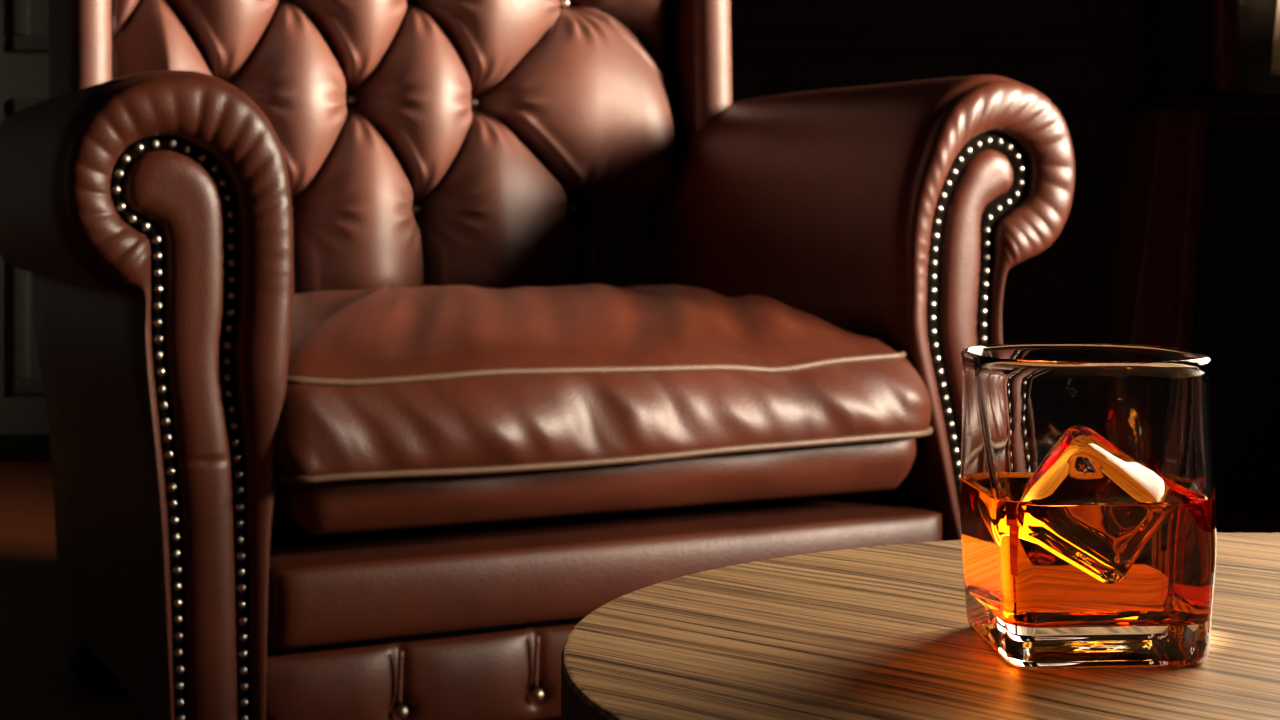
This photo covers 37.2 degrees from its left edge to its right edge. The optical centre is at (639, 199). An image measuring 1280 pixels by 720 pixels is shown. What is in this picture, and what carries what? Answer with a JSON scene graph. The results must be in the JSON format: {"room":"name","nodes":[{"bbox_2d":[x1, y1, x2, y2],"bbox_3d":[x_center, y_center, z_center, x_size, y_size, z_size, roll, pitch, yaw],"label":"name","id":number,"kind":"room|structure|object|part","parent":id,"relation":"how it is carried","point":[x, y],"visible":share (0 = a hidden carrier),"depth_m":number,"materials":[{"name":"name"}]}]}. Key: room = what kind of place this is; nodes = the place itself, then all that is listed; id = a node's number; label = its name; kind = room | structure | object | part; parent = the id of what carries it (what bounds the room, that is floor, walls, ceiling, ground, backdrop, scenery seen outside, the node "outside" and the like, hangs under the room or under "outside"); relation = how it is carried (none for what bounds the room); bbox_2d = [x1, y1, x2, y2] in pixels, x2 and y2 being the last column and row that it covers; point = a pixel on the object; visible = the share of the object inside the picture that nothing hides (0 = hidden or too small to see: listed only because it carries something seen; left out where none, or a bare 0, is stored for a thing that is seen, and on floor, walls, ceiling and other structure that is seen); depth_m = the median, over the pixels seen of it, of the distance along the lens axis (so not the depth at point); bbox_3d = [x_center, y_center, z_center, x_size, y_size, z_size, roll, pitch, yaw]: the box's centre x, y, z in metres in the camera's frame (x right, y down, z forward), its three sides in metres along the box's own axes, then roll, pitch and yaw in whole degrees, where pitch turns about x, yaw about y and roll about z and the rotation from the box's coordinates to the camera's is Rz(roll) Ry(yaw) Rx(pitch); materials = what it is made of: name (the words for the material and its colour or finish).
{"room":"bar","nodes":[
{"label":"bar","id":0,"kind":"room"},
{"bbox_2d":[0,0,1136,433],"bbox_3d":[0.100,-0.740,4.150,6.200,2.600,0.100,0,0,0],"label":"wall","id":1,"kind":"structure","parent":0,"point":[1045,294],"depth_m":4.10,"materials":[{"name":"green paint"}]},
{"bbox_2d":[0,434,50,460],"bbox_3d":[0.100,0.532,4.089,6.200,0.055,0.022,0,0,0],"label":"baseboard","id":2,"kind":"structure","parent":1,"relation":"attached to","point":[13,447],"depth_m":4.08,"materials":[{"name":"black wood"}]},
{"bbox_2d":[13,98,48,394],"bbox_3d":[-0.700,0.100,4.093,1.300,0.640,0.014,0,0,0],"label":"trim","id":3,"kind":"structure","parent":1,"relation":"attached to","point":[22,385],"depth_m":4.09,"materials":[{"name":"green paint"}]},
{"bbox_2d":[13,0,48,51],"bbox_3d":[-0.700,-1.030,4.093,1.300,1.420,0.014,0,0,0],"label":"trim","id":4,"kind":"structure","parent":1,"relation":"attached to","point":[22,41],"depth_m":4.09,"materials":[{"name":"green paint"}]},
{"bbox_2d":[731,0,1103,51],"bbox_3d":[0.575,-1.030,4.093,0.850,1.420,0.014,0,0,0],"label":"trim","id":5,"kind":"structure","parent":1,"relation":"attached to","point":[1094,41],"depth_m":4.09,"materials":[{"name":"green paint"}]},
{"bbox_2d":[732,98,1103,342],"bbox_3d":[0.575,0.100,4.093,0.850,0.640,0.014,0,0,0],"label":"trim","id":6,"kind":"structure","parent":1,"relation":"attached to","point":[1094,107],"depth_m":4.09,"materials":[{"name":"green paint"}]},
{"bbox_2d":[0,461,1279,719],"bbox_3d":[0.100,0.585,1.700,6.200,0.050,5.000,0,0,0],"label":"floor","id":7,"kind":"structure","parent":0,"point":[37,683],"depth_m":2.51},
{"bbox_2d":[0,0,1074,719],"bbox_3d":[-0.175,0.005,2.254,1.124,1.110,0.850,0,0,-26],"label":"armchair","id":8,"kind":"object","parent":7,"relation":"on","point":[385,349],"visible":0.87,"depth_m":1.99,"materials":[{"name":"leather"}]},
{"bbox_3d":[-0.546,0.191,1.985,0.222,0.622,0.639,0,0,-26],"label":"arm","id":9,"kind":"part","parent":8,"relation":"part of","materials":[{"name":"leather"}]},
{"bbox_3d":[-0.413,0.227,1.717,0.104,0.544,0.013,0,0,-26],"label":"arm panel","id":10,"kind":"part","parent":8,"relation":"part of","materials":[{"name":"leather"}]},
{"bbox_3d":[-0.292,-0.150,2.452,0.751,0.700,0.172,0,0,-26],"label":"backrest","id":11,"kind":"part","parent":8,"relation":"part of","materials":[{"name":"leather"}]},
{"bbox_3d":[-0.187,0.415,2.326,0.789,0.190,0.300,0,0,-26],"label":"frame","id":12,"kind":"part","parent":8,"relation":"part of","materials":[{"name":"brown leather"}]},
{"bbox_2d":[234,284,930,475],"bbox_3d":[-0.134,0.176,2.154,0.741,0.163,0.633,0,0,-26],"label":"seat cushion","id":13,"kind":"object","parent":8,"relation":"on","point":[347,379],"depth_m":1.91,"materials":[{"name":"leather"}]},
{"bbox_3d":[-0.122,0.378,2.158,0.747,0.074,0.567,0,0,-26],"label":"rail","id":14,"kind":"part","parent":8,"relation":"part of","materials":[{"name":"leather"}]},
{"bbox_3d":[0.258,0.178,2.377,0.237,0.640,0.639,0,0,-26],"label":"arm","id":15,"kind":"part","parent":8,"relation":"part of","materials":[{"name":"leather"}]},
{"bbox_3d":[0.391,0.220,2.109,0.134,0.551,0.013,0,0,-26],"label":"arm panel","id":16,"kind":"part","parent":8,"relation":"part of","materials":[{"name":"leather"}]},
{"bbox_2d":[561,533,1279,719],"bbox_3d":[0.255,0.352,0.616,0.561,0.415,0.428,0,0,0],"label":"side table","id":17,"kind":"object","parent":7,"relation":"on","point":[884,632],"visible":0.77,"depth_m":0.60,"materials":[{"name":"brown wood"}]},
{"bbox_2d":[960,343,1216,668],"bbox_3d":[0.144,0.097,0.619,0.076,0.096,0.076,0,0,-4],"label":"tumbler","id":18,"kind":"object","parent":17,"relation":"on","point":[1088,505],"visible":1,"depth_m":0.59,"materials":[{"name":"clear glass"}]},
{"bbox_2d":[1096,0,1279,527],"bbox_3d":[1.048,-0.415,3.342,0.504,1.950,0.315,0,0,0],"label":"tall cabinet","id":19,"kind":"object","parent":7,"relation":"on","point":[1193,259],"visible":0.77,"depth_m":3.23,"materials":[{"name":"black wood"}]},
{"bbox_3d":[0.924,0.201,3.228,0.081,0.718,0.035,0,0,0],"label":"post","id":20,"kind":"part","parent":19,"relation":"part of","materials":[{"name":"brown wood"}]},
{"bbox_3d":[0.994,-0.760,3.228,0.037,1.160,0.055,0,0,0],"label":"corner post","id":21,"kind":"part","parent":19,"relation":"part of","materials":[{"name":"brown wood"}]},
{"bbox_3d":[1.094,0.199,3.237,0.352,0.682,0.015,0,0,0],"label":"door","id":22,"kind":"part","parent":19,"relation":"part of","materials":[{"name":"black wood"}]},
{"bbox_2d":[1270,0,1279,74],"bbox_3d":[1.206,-0.330,3.350,0.180,0.300,0.180,0,0,0],"label":"table lamp","id":23,"kind":"object","parent":19,"relation":"on","point":[1275,64],"visible":1,"depth_m":3.35,"materials":[{"name":"beige fabric"}]}
]}

